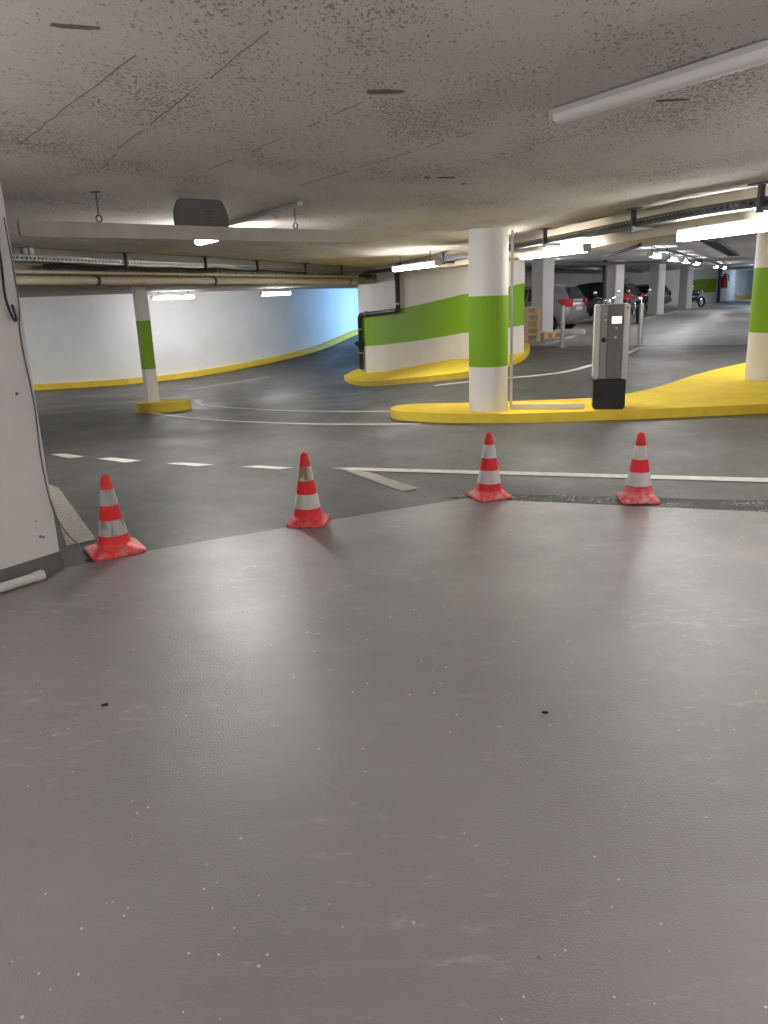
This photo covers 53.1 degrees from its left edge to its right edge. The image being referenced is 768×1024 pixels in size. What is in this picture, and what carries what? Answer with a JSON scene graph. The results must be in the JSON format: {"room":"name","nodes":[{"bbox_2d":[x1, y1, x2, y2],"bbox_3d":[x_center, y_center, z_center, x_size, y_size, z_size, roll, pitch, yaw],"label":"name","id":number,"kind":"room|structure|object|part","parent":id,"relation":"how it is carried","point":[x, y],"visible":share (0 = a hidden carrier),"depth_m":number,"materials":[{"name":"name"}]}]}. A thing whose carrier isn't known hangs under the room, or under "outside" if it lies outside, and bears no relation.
{"room":"parking garage","nodes":[
{"label":"parking garage","id":0,"kind":"room"},
{"bbox_2d":[0,180,58,569],"bbox_3d":[-4.256,0.079,1.943,0.468,2.410,7.002,9,19,34],"label":"wall","id":1,"kind":"structure","parent":0,"point":[27,522],"depth_m":4.53,"materials":[{"name":"paint"}]},
{"bbox_2d":[0,250,17,321],"bbox_3d":[-2.131,-1.334,4.329,0.026,0.516,0.054,7,18,30],"label":"cable loop","id":2,"kind":"object","parent":1,"relation":"attached to","point":[15,319],"visible":1,"depth_m":4.34,"materials":[{"name":"black plastic"}]},
{"bbox_2d":[0,551,63,582],"bbox_3d":[-4.224,1.126,2.246,0.466,0.128,7.008,9,19,34],"label":"baseboard","id":3,"kind":"structure","parent":1,"relation":"attached to","point":[51,563],"depth_m":4.71,"materials":[{"name":"grey paint"}]},
{"bbox_2d":[3,217,80,553],"bbox_3d":[-2.026,-0.693,4.578,0.154,1.992,0.032,-5,16,-11],"label":"hanging cable","id":4,"kind":"object","parent":1,"relation":"attached to","point":[3,217],"visible":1,"depth_m":4.55,"materials":[{"name":"black rubber"}]},
{"bbox_2d":[19,288,358,383],"bbox_3d":[-9.629,-4.362,18.960,7.188,3.150,34.328,7,18,29],"label":"wall","id":5,"kind":"structure","parent":0,"point":[80,338],"depth_m":21.02,"materials":[{"name":"white paint"}]},
{"bbox_2d":[33,330,357,390],"bbox_3d":[-9.395,-3.379,19.223,7.139,0.900,34.290,7,18,29],"label":"baseboard","id":6,"kind":"structure","parent":5,"relation":"attached to","point":[100,383],"depth_m":21.48,"materials":[{"name":"yellow paint"}]},
{"bbox_2d":[11,247,375,297],"bbox_3d":[-7.646,-5.224,16.673,13.477,1.000,38.940,10,20,38],"label":"ceiling","id":7,"kind":"structure","parent":0,"point":[23,290],"depth_m":13.72,"materials":[{"name":"white concrete"}]},
{"bbox_2d":[151,294,194,299],"bbox_3d":[-5.166,-5.320,18.862,1.053,0.180,0.114,-11,18,-27],"label":"ceiling lamp","id":8,"kind":"object","parent":7,"relation":"hanging from","point":[179,296],"visible":0.94,"depth_m":18.83,"materials":[{"name":"grey plastic"}]},
{"bbox_2d":[153,296,193,299],"bbox_3d":[-5.163,-5.260,18.879,0.987,0.055,0.108,-11,18,-27],"label":"diffuser","id":9,"kind":"object","parent":8,"relation":"attached to","point":[154,297],"depth_m":18.81,"materials":[{"name":"white plastic"}]},
{"bbox_2d":[259,288,290,295],"bbox_3d":[-2.776,-5.640,19.681,0.913,0.180,0.114,-16,21,-40],"label":"ceiling lamp","id":10,"kind":"object","parent":7,"relation":"hanging from","point":[265,293],"visible":0.98,"depth_m":19.63,"materials":[{"name":"grey plastic"}]},
{"bbox_2d":[263,293,289,295],"bbox_3d":[-2.774,-5.580,19.698,0.847,0.055,0.108,-16,21,-40],"label":"diffuser","id":11,"kind":"object","parent":10,"relation":"attached to","point":[264,294],"depth_m":19.63,"materials":[{"name":"white plastic"}]},
{"bbox_2d":[0,498,767,1023],"bbox_3d":[0.064,1.696,-0.043,18.000,0.056,13.000,-2,16,0],"label":"floor","id":12,"kind":"structure","parent":0,"point":[445,929],"depth_m":2.66,"materials":[{"name":"grey concrete"}]},
{"bbox_2d":[0,570,45,592],"bbox_3d":[-2.531,0.552,4.163,0.068,0.068,1.443,10,20,37],"label":"pipe","id":13,"kind":"object","parent":12,"relation":"on","point":[37,576],"visible":1,"depth_m":4.58,"materials":[{"name":"grey plastic"}]},
{"bbox_2d":[286,452,329,527],"bbox_3d":[-0.567,-0.175,5.626,0.289,0.525,0.289,0,16,7],"label":"traffic cone","id":14,"kind":"object","parent":12,"relation":"on","point":[308,513],"visible":1,"depth_m":5.57,"materials":[{"name":"red plastic"}]},
{"bbox_2d":[4,518,767,1019],"bbox_3d":[0.661,0.732,3.200,5.102,0.002,4.693,-2,16,0],"label":"flakes","id":15,"kind":"object","parent":12,"relation":"on","point":[203,889],"visible":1,"depth_m":2.37,"materials":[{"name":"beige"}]},
{"bbox_2d":[0,0,767,267],"bbox_3d":[-2.691,-2.342,5.391,25.600,0.510,26.300,-2,16,0],"label":"ceiling","id":16,"kind":"structure","parent":0,"point":[407,127],"depth_m":3.32,"materials":[{"name":"concrete"}]},
{"bbox_2d":[16,191,351,242],"bbox_3d":[-1.314,-2.188,5.750,2.749,0.297,0.062,-16,21,-40],"label":"hanging sign","id":17,"kind":"object","parent":16,"relation":"hanging from","point":[26,228],"visible":0.95,"depth_m":5.55,"materials":[{"name":"metal"}]},
{"bbox_3d":[-1.939,-2.084,5.196,0.060,0.152,0.030,-2,16,0],"label":"chain","id":18,"kind":"part","parent":17,"relation":"part of","materials":[{"name":"grey metal"}]},
{"bbox_2d":[12,252,362,274],"bbox_3d":[-3.128,-4.047,12.590,0.421,0.282,11.216,6,18,26],"label":"cable tray","id":19,"kind":"object","parent":16,"relation":"attached to","point":[114,264],"visible":0.96,"depth_m":11.75,"materials":[{"name":"metal"}]},
{"bbox_2d":[19,247,33,254],"bbox_3d":[-4.464,-3.269,9.633,0.157,0.080,0.130,9,19,34],"label":"junction box","id":20,"kind":"object","parent":19,"relation":"attached to","point":[24,251],"visible":1,"depth_m":9.60,"materials":[{"name":"grey"}]},
{"bbox_3d":[-4.437,-3.269,9.630,0.110,0.080,0.050,9,19,34],"label":"lid","id":21,"kind":"part","parent":20,"relation":"part of","materials":[{"name":"grey plastic"}]},
{"bbox_2d":[16,268,357,285],"bbox_3d":[-3.271,-3.803,12.449,0.357,0.270,12.148,6,18,26],"label":"insulated pipe","id":22,"kind":"object","parent":19,"relation":"hanging from","point":[21,280],"visible":0.94,"depth_m":11.87,"materials":[{"name":"beige paint"}]},
{"bbox_2d":[15,270,358,277],"bbox_3d":[-3.188,-3.889,12.577,0.296,0.063,12.033,6,18,26],"label":"pipe","id":23,"kind":"object","parent":22,"relation":"attached to","point":[16,271],"visible":0.94,"depth_m":11.88,"materials":[{"name":"beige metal"}]},
{"bbox_2d":[173,198,228,226],"bbox_3d":[-1.368,-2.201,5.765,0.450,0.270,0.026,-16,21,-40],"label":"loudspeaker","id":24,"kind":"object","parent":16,"relation":"attached to","point":[187,211],"visible":0.71,"depth_m":5.74,"materials":[{"name":"grey plastic"}]},
{"bbox_2d":[194,240,214,244],"bbox_3d":[-1.775,-2.864,7.949,0.114,0.135,0.898,-11,18,-29],"label":"ceiling lamp","id":25,"kind":"object","parent":16,"relation":"attached to","point":[196,242],"visible":0.16,"depth_m":8.18,"materials":[{"name":"grey plastic"}]},
{"bbox_2d":[229,202,301,226],"bbox_3d":[-1.094,-2.596,6.801,0.040,0.080,1.742,-11,18,-28],"label":"rail","id":26,"kind":"object","parent":16,"relation":"attached to","point":[274,211],"visible":0.89,"depth_m":6.59,"materials":[{"name":"grey metal"}]},
{"bbox_2d":[392,251,440,271],"bbox_3d":[0.530,-4.352,13.352,0.115,0.260,2.062,-7,16,-18],"label":"ceiling lamp","id":27,"kind":"object","parent":16,"relation":"hanging from","point":[432,263],"visible":1,"depth_m":13.13,"materials":[{"name":"grey plastic"}]},
{"bbox_2d":[393,263,436,271],"bbox_3d":[0.534,-4.254,13.380,0.108,0.055,1.996,-7,16,-18],"label":"diffuser","id":28,"kind":"object","parent":27,"relation":"attached to","point":[410,266],"depth_m":13.34,"materials":[{"name":"white plastic"}]},
{"bbox_2d":[509,232,519,258],"bbox_3d":[1.677,-3.562,10.245,0.259,0.355,0.097,-2,16,0],"label":"lamp","id":29,"kind":"object","parent":16,"relation":"hanging from","point":[516,254],"visible":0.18,"depth_m":10.24,"materials":[{"name":"white"}]},
{"bbox_2d":[509,252,519,258],"bbox_3d":[1.721,-3.429,10.274,0.180,0.080,0.080,-2,16,0],"label":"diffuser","id":30,"kind":"object","parent":29,"relation":"attached to","point":[516,254],"depth_m":10.24,"materials":[{"name":"white plastic"}]},
{"bbox_2d":[363,181,767,273],"bbox_3d":[1.775,-3.816,11.079,0.684,0.268,14.151,-6,16,-15],"label":"cable tray","id":31,"kind":"object","parent":16,"relation":"attached to","point":[760,203],"visible":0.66,"depth_m":7.61,"materials":[{"name":"grey metal"}]},
{"bbox_2d":[359,274,376,279],"bbox_3d":[-0.371,-5.354,17.501,0.414,0.170,0.562,-2,16,0],"label":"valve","id":32,"kind":"object","parent":31,"relation":"attached to","point":[366,276],"visible":0.95,"depth_m":17.42,"materials":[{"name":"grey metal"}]},
{"bbox_2d":[519,243,591,259],"bbox_3d":[2.198,-3.399,10.028,0.114,0.120,1.679,-7,16,-16],"label":"ceiling lamp","id":33,"kind":"object","parent":31,"relation":"hanging from","point":[586,247],"visible":0.94,"depth_m":9.85,"materials":[{"name":"grey plastic"}]},
{"bbox_2d":[520,248,583,259],"bbox_3d":[2.199,-3.368,10.037,0.108,0.055,1.613,-7,16,-16],"label":"diffuser","id":34,"kind":"object","parent":33,"relation":"attached to","point":[549,252],"depth_m":10.03,"materials":[{"name":"white plastic"}]},
{"bbox_2d":[548,39,767,124],"bbox_3d":[1.117,-1.543,2.695,0.074,0.060,1.524,-11,18,-28],"label":"ceiling lamp","id":35,"kind":"object","parent":16,"relation":"attached to","point":[755,54],"visible":1,"depth_m":2.80,"materials":[{"name":"grey plastic"}]},
{"bbox_2d":[34,303,767,567],"bbox_3d":[4.204,-6.680,29.414,40.909,0.750,56.160,-2,16,0],"label":"road","id":36,"kind":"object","parent":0,"point":[225,465],"visible":0.27,"depth_m":8.44,"materials":[{"name":"grey asphalt"}]},
{"bbox_2d":[84,474,146,561],"bbox_3d":[-1.831,0.009,5.145,0.352,0.525,0.352,-12,18,-30],"label":"traffic cone","id":37,"kind":"object","parent":36,"relation":"on","point":[114,540],"visible":1,"depth_m":5.09,"materials":[{"name":"red plastic"}]},
{"bbox_2d":[134,399,191,412],"bbox_3d":[-3.772,-1.812,13.162,0.920,0.245,1.200,-2,16,0],"label":"traffic island","id":38,"kind":"object","parent":36,"relation":"on","point":[165,405],"visible":0.9,"depth_m":12.70,"materials":[{"name":"yellow paint"}]},
{"bbox_2d":[132,286,159,401],"bbox_3d":[-3.957,-2.752,12.792,0.190,1.938,0.160,-13,19,-34],"label":"support post","id":39,"kind":"object","parent":38,"relation":"on","point":[140,297],"visible":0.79,"depth_m":12.72,"materials":[{"name":"white paint"}]},
{"bbox_2d":[344,342,529,385],"bbox_3d":[1.316,-3.274,17.658,4.679,0.800,7.044,-2,16,0],"label":"traffic island","id":40,"kind":"object","parent":36,"relation":"on","point":[455,368],"visible":0.4,"depth_m":15.94,"materials":[{"name":"yellow paint"}]},
{"bbox_2d":[558,305,565,346],"bbox_3d":[4.400,-4.573,18.935,0.200,1.000,0.200,-2,16,0],"label":"bollard","id":41,"kind":"object","parent":36,"relation":"on","point":[562,323],"visible":1,"depth_m":18.91,"materials":[{"name":"silver metal"}]},
{"bbox_3d":[4.400,-4.573,18.935,0.110,1.000,0.110,-2,16,0],"label":"post","id":42,"kind":"part","parent":41,"relation":"part of","materials":[{"name":"silver metal"}]},
{"bbox_2d":[390,363,767,422],"bbox_3d":[4.909,-1.760,11.101,9.270,0.301,3.828,-10,17,-25],"label":"traffic island","id":43,"kind":"object","parent":36,"relation":"on","point":[722,391],"visible":0.77,"depth_m":10.06,"materials":[{"name":"yellow paint"}]},
{"bbox_2d":[468,227,508,411],"bbox_3d":[1.332,-2.353,9.813,0.500,2.368,0.500,-2,16,0],"label":"pillar","id":44,"kind":"structure","parent":43,"relation":"on","point":[488,248],"depth_m":9.59,"materials":[{"name":"white paint"}]},
{"bbox_2d":[510,230,584,408],"bbox_3d":[2.064,-2.397,9.650,0.951,2.200,0.070,2,16,14],"label":"pipe","id":45,"kind":"object","parent":44,"relation":"attached to","point":[566,405],"visible":1,"depth_m":9.85,"materials":[{"name":"grey plastic"}]},
{"bbox_2d":[591,303,630,408],"bbox_3d":[2.835,-1.948,9.649,0.410,1.282,0.357,1,16,12],"label":"ticket machine","id":46,"kind":"object","parent":43,"relation":"on","point":[611,325],"visible":1,"depth_m":9.51,"materials":[{"name":"grey plastic"}]},
{"bbox_3d":[2.708,-2.098,9.503,0.090,0.900,0.050,1,16,12],"label":"button panel","id":47,"kind":"part","parent":46,"relation":"part of","materials":[{"name":"grey metal"}]},
{"bbox_3d":[2.844,-2.095,9.472,0.189,0.900,0.050,1,16,12],"label":"screen panel","id":48,"kind":"part","parent":46,"relation":"part of","materials":[{"name":"grey metal"}]},
{"bbox_2d":[744,231,767,380],"bbox_3d":[5.854,-3.181,11.634,0.540,2.594,0.540,-2,16,0],"label":"pillar","id":49,"kind":"structure","parent":43,"relation":"on","point":[756,368],"depth_m":11.57,"materials":[{"name":"white paint"}]},
{"bbox_2d":[447,494,767,511],"bbox_3d":[3.796,0.017,5.413,6.778,0.044,0.327,2,16,16],"label":"channel","id":50,"kind":"object","parent":36,"relation":"in","point":[715,504],"visible":0.5,"depth_m":5.88,"materials":[{"name":"metal"}]},
{"bbox_2d":[467,432,511,501],"bbox_3d":[0.841,-0.377,6.156,0.289,0.525,0.289,-7,16,-17],"label":"traffic cone","id":51,"kind":"object","parent":50,"relation":"on","point":[489,487],"visible":1,"depth_m":6.11,"materials":[{"name":"red plastic"}]},
{"bbox_2d":[616,432,659,503],"bbox_3d":[1.963,-0.349,5.905,0.289,0.525,0.289,-1,16,6],"label":"traffic cone","id":52,"kind":"object","parent":50,"relation":"on","point":[638,488],"visible":1,"depth_m":5.85,"materials":[{"name":"red plastic"}]},
{"bbox_2d":[358,259,524,371],"bbox_3d":[1.382,-4.976,19.752,4.060,3.200,8.307,-2,16,0],"label":"wall","id":53,"kind":"structure","parent":0,"point":[431,323],"depth_m":16.84,"materials":[{"name":"white paint"}]},
{"bbox_2d":[354,273,400,368],"bbox_3d":[-0.147,-4.569,18.748,0.248,2.310,2.576,-9,17,-24],"label":"drain pipe","id":54,"kind":"object","parent":53,"relation":"attached to","point":[360,344],"visible":1,"depth_m":18.96,"materials":[{"name":"black plastic"}]},
{"bbox_2d":[525,273,592,285],"bbox_3d":[9.826,-13.585,47.745,0.150,2.420,37.783,6,18,28],"label":"wall","id":55,"kind":"structure","parent":0,"point":[559,278],"depth_m":52.19,"materials":[{"name":"white paint"}]},
{"bbox_2d":[593,270,679,304],"bbox_3d":[18.451,-16.395,56.583,7.962,2.420,0.150,6,18,27],"label":"wall","id":56,"kind":"structure","parent":0,"point":[672,279],"depth_m":55.56,"materials":[{"name":"white paint"}]},
{"bbox_2d":[526,299,750,345],"bbox_3d":[28.045,-12.516,46.643,63.000,0.426,68.000,-2,16,0],"label":"floor","id":57,"kind":"structure","parent":0,"point":[723,322],"depth_m":25.64,"materials":[{"name":"concrete"}]},
{"bbox_2d":[524,335,539,341],"bbox_3d":[3.925,-4.959,21.864,0.800,0.178,1.210,-2,16,0],"label":"wooden pallet","id":58,"kind":"object","parent":57,"relation":"on","point":[536,338],"visible":0.26,"depth_m":21.31,"materials":[{"name":"brown wood"}]},
{"bbox_2d":[524,328,540,334],"bbox_3d":[3.928,-5.141,21.838,0.800,0.178,1.210,-2,16,0],"label":"wooden pallet","id":59,"kind":"object","parent":58,"relation":"on","point":[528,331],"visible":0.44,"depth_m":21.28,"materials":[{"name":"brown wood"}]},
{"bbox_2d":[524,321,540,328],"bbox_3d":[3.911,-5.313,21.778,0.800,0.178,1.210,-2,16,0],"label":"wooden pallet","id":60,"kind":"object","parent":59,"relation":"on","point":[534,324],"visible":0.34,"depth_m":21.22,"materials":[{"name":"brown wood"}]},
{"bbox_2d":[524,314,540,321],"bbox_3d":[3.915,-5.485,21.717,0.800,0.178,1.210,-2,16,0],"label":"wooden pallet","id":61,"kind":"object","parent":60,"relation":"on","point":[527,318],"visible":0.35,"depth_m":21.16,"materials":[{"name":"brown wood"}]},
{"bbox_2d":[524,307,540,314],"bbox_3d":[3.898,-5.666,21.691,0.800,0.178,1.210,-2,16,0],"label":"wooden pallet","id":62,"kind":"object","parent":61,"relation":"on","point":[527,310],"visible":0.51,"depth_m":21.14,"materials":[{"name":"brown wood"}]},
{"bbox_2d":[531,256,553,330],"bbox_3d":[5.043,-6.863,24.458,0.530,2.379,0.530,-13,19,-33],"label":"square pillar","id":63,"kind":"structure","parent":57,"relation":"on","point":[543,267],"depth_m":24.23,"materials":[{"name":"white paint"}]},
{"bbox_2d":[540,331,559,338],"bbox_3d":[4.614,-5.282,22.919,0.800,0.178,1.210,-13,19,-33],"label":"wooden pallet","id":64,"kind":"object","parent":57,"relation":"on","point":[544,334],"visible":0.44,"depth_m":22.45,"materials":[{"name":"brown wood"}]},
{"bbox_2d":[524,284,588,329],"bbox_3d":[4.843,-7.033,26.616,4.128,1.545,2.101,9,19,34],"label":"car","id":65,"kind":"object","parent":57,"relation":"on","point":[575,303],"visible":0.34,"depth_m":25.23,"materials":[{"name":"silver metal"}]},
{"bbox_2d":[557,299,573,306],"bbox_3d":[5.897,-6.777,24.958,0.566,0.258,0.249,-3,16,-2],"label":"tail lamp","id":66,"kind":"object","parent":65,"relation":"attached to","point":[567,302],"depth_m":24.90,"materials":[{"name":"red plastic"}]},
{"bbox_2d":[554,329,584,334],"bbox_3d":[5.743,-5.569,23.790,0.943,0.180,0.160,7,18,31],"label":"wheel stop","id":67,"kind":"object","parent":57,"relation":"on","point":[567,331],"visible":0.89,"depth_m":23.66,"materials":[{"name":"white paint"}]},
{"bbox_2d":[602,260,607,299],"bbox_3d":[8.437,-8.401,29.464,0.166,2.374,0.170,-2,16,0],"label":"vertical pipe","id":68,"kind":"object","parent":57,"relation":"on","point":[604,278],"visible":0.66,"depth_m":29.30,"materials":[{"name":"black plastic"}]},
{"bbox_2d":[591,290,619,319],"bbox_3d":[7.282,-6.745,25.788,0.854,1.287,1.855,-7,16,-16],"label":"motorcycle","id":69,"kind":"object","parent":57,"relation":"on","point":[604,301],"visible":0.29,"depth_m":25.35,"materials":[{"name":"silver metal"}]},
{"bbox_2d":[575,282,642,316],"bbox_3d":[8.615,-8.994,32.958,4.578,1.615,2.101,9,19,35],"label":"car","id":70,"kind":"object","parent":57,"relation":"on","point":[587,289],"visible":0.15,"depth_m":31.86,"materials":[{"name":"black paint"}]},
{"bbox_2d":[623,293,632,299],"bbox_3d":[9.816,-8.709,31.148,0.566,0.270,0.249,-2,16,-1],"label":"tail lamp","id":71,"kind":"object","parent":70,"relation":"attached to","point":[625,295],"depth_m":31.07,"materials":[{"name":"red plastic"}]},
{"bbox_2d":[606,260,624,303],"bbox_3d":[9.029,-8.623,30.187,0.550,2.379,0.550,-13,19,-33],"label":"square pillar","id":72,"kind":"structure","parent":57,"relation":"on","point":[615,273],"depth_m":29.89,"materials":[{"name":"white paint"}]},
{"bbox_2d":[627,289,650,323],"bbox_3d":[9.714,-7.926,29.664,0.851,1.287,1.856,-2,16,1],"label":"motorcycle","id":73,"kind":"object","parent":57,"relation":"on","point":[638,299],"visible":0.86,"depth_m":29.14,"materials":[{"name":"black metal"}]},
{"bbox_2d":[636,303,644,345],"bbox_3d":[6.164,-4.499,18.434,0.200,1.000,0.200,-2,16,0],"label":"bollard","id":74,"kind":"object","parent":57,"relation":"on","point":[641,310],"visible":1,"depth_m":18.39,"materials":[{"name":"silver metal"}]},
{"bbox_2d":[636,284,671,308],"bbox_3d":[15.734,-13.472,48.197,4.128,1.475,2.101,11,20,38],"label":"car","id":75,"kind":"object","parent":57,"relation":"on","point":[643,289],"visible":0.13,"depth_m":47.03,"materials":[{"name":"grey paint"}]},
{"bbox_2d":[647,264,665,313],"bbox_3d":[13.541,-11.039,38.178,0.580,2.379,0.580,-13,19,-33],"label":"square pillar","id":76,"kind":"structure","parent":57,"relation":"on","point":[657,276],"depth_m":37.98,"materials":[{"name":"white paint"}]},
{"bbox_2d":[677,267,693,308],"bbox_3d":[17.860,-13.258,45.496,0.580,2.379,0.580,-13,19,-33],"label":"square pillar","id":77,"kind":"structure","parent":57,"relation":"on","point":[686,273],"depth_m":45.32,"materials":[{"name":"white paint"}]},
{"bbox_2d":[692,286,704,306],"bbox_3d":[18.886,-13.016,46.548,0.854,1.287,1.855,12,21,41],"label":"motorcycle","id":78,"kind":"object","parent":57,"relation":"on","point":[701,301],"visible":0.68,"depth_m":46.66,"materials":[{"name":"black metal"}]},
{"bbox_3d":[18.672,-12.899,46.558,0.963,0.482,0.243,-11,18,-27],"label":"engine frame","id":79,"kind":"part","parent":78,"relation":"part of","materials":[{"name":"black plastic"}]},
{"bbox_2d":[716,269,721,301],"bbox_3d":[24.979,-16.845,57.289,0.234,2.374,0.240,-2,16,0],"label":"vertical pipe","id":80,"kind":"object","parent":57,"relation":"on","point":[720,270],"visible":1,"depth_m":57.20,"materials":[{"name":"black plastic"}]},
{"bbox_2d":[525,232,756,273],"bbox_3d":[23.100,-12.965,38.782,46.850,0.300,82.793,-2,16,0],"label":"ceiling","id":81,"kind":"structure","parent":0,"point":[744,245],"depth_m":26.45,"materials":[{"name":"white concrete"}]},
{"bbox_2d":[395,185,767,272],"bbox_3d":[2.139,-4.021,11.235,0.834,0.530,14.953,-7,16,-16],"label":"beam","id":82,"kind":"structure","parent":81,"relation":"attached to","point":[668,230],"depth_m":8.39,"materials":[{"name":"beige paint"}]},
{"bbox_2d":[676,216,767,241],"bbox_3d":[3.092,-2.520,6.804,0.144,0.135,1.542,-6,16,-12],"label":"ceiling lamp","id":83,"kind":"object","parent":82,"relation":"hanging from","point":[757,224],"visible":1,"depth_m":6.85,"materials":[{"name":"grey plastic"}]},
{"bbox_2d":[525,266,642,272],"bbox_3d":[10.153,-11.420,36.254,1.645,0.136,20.773,8,19,32],"label":"pipe","id":84,"kind":"object","parent":81,"relation":"attached to","point":[557,267],"visible":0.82,"depth_m":31.83,"materials":[{"name":"grey metal"}]},
{"bbox_2d":[604,243,641,257],"bbox_3d":[5.925,-6.569,19.215,0.100,0.181,5.427,0,16,8],"label":"pipe","id":85,"kind":"object","parent":81,"relation":"attached to","point":[638,245],"visible":0.78,"depth_m":18.62,"materials":[{"name":"black plastic"}]},
{"bbox_2d":[554,259,702,266],"bbox_3d":[8.428,-8.636,26.646,5.825,0.098,0.100,-5,16,-11],"label":"pipe","id":86,"kind":"object","parent":81,"relation":"attached to","point":[688,260],"visible":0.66,"depth_m":26.58,"materials":[{"name":"grey metal"}]},
{"bbox_2d":[647,248,661,257],"bbox_3d":[7.338,-7.032,20.852,0.164,0.255,1.411,6,18,27],"label":"ceiling lamp","id":87,"kind":"object","parent":81,"relation":"hanging from","point":[649,254],"visible":1,"depth_m":20.55,"materials":[{"name":"grey plastic"}]},
{"bbox_2d":[666,252,676,260],"bbox_3d":[9.100,-8.072,24.318,0.164,0.255,1.411,6,18,27],"label":"ceiling lamp","id":88,"kind":"object","parent":81,"relation":"hanging from","point":[669,258],"visible":0.98,"depth_m":23.88,"materials":[{"name":"grey plastic"}]},
{"bbox_2d":[680,256,689,262],"bbox_3d":[10.619,-8.914,27.110,0.164,0.255,1.411,6,18,27],"label":"ceiling lamp","id":89,"kind":"object","parent":81,"relation":"hanging from","point":[683,260],"visible":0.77,"depth_m":26.58,"materials":[{"name":"grey plastic"}]},
{"bbox_2d":[666,249,725,265],"bbox_3d":[12.695,-9.944,30.394,0.142,0.058,24.240,6,17,26],"label":"pipe","id":90,"kind":"object","parent":81,"relation":"attached to","point":[669,250],"visible":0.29,"depth_m":25.03,"materials":[{"name":"grey metal"}]},
{"bbox_2d":[701,238,738,256],"bbox_3d":[10.160,-7.828,22.944,0.361,0.060,12.459,6,17,26],"label":"tray","id":91,"kind":"object","parent":81,"relation":"attached to","point":[718,245],"visible":1,"depth_m":20.99,"materials":[{"name":"grey metal"}]},
{"bbox_2d":[692,269,717,303],"bbox_3d":[23.310,-16.489,56.261,0.300,2.420,4.172,13,22,43],"label":"wall","id":92,"kind":"structure","parent":0,"point":[707,278],"depth_m":56.33,"materials":[{"name":"white paint"}]},
{"bbox_2d":[715,270,717,301],"bbox_3d":[25.056,-17.085,58.146,0.150,2.420,0.943,7,18,31],"label":"wall","id":93,"kind":"structure","parent":0,"point":[717,270],"depth_m":58.24,"materials":[{"name":"white paint"}]},
{"bbox_2d":[716,270,738,301],"bbox_3d":[27.568,-18.182,61.711,0.150,2.420,8.210,8,19,33],"label":"wall","id":94,"kind":"structure","parent":0,"point":[729,293],"depth_m":62.34,"materials":[{"name":"white paint"}]},
{"bbox_2d":[721,273,728,287],"bbox_3d":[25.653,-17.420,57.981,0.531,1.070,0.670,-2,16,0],"label":"fire extinguisher","id":95,"kind":"object","parent":94,"relation":"attached to","point":[725,278],"visible":0.96,"depth_m":57.72,"materials":[{"name":"red metal"}]},
{"bbox_2d":[737,270,753,295],"bbox_3d":[37.507,-20.648,69.147,17.639,2.420,0.150,-11,18,-28],"label":"wall","id":96,"kind":"structure","parent":0,"point":[745,281],"depth_m":65.36,"materials":[{"name":"white paint"}]},
{"bbox_2d":[737,295,751,298],"bbox_3d":[37.593,-19.595,69.272,17.621,0.300,0.160,-11,18,-28],"label":"baseboard","id":97,"kind":"structure","parent":96,"relation":"attached to","point":[746,296],"depth_m":65.50,"materials":[{"name":"yellow paint"}]}
]}

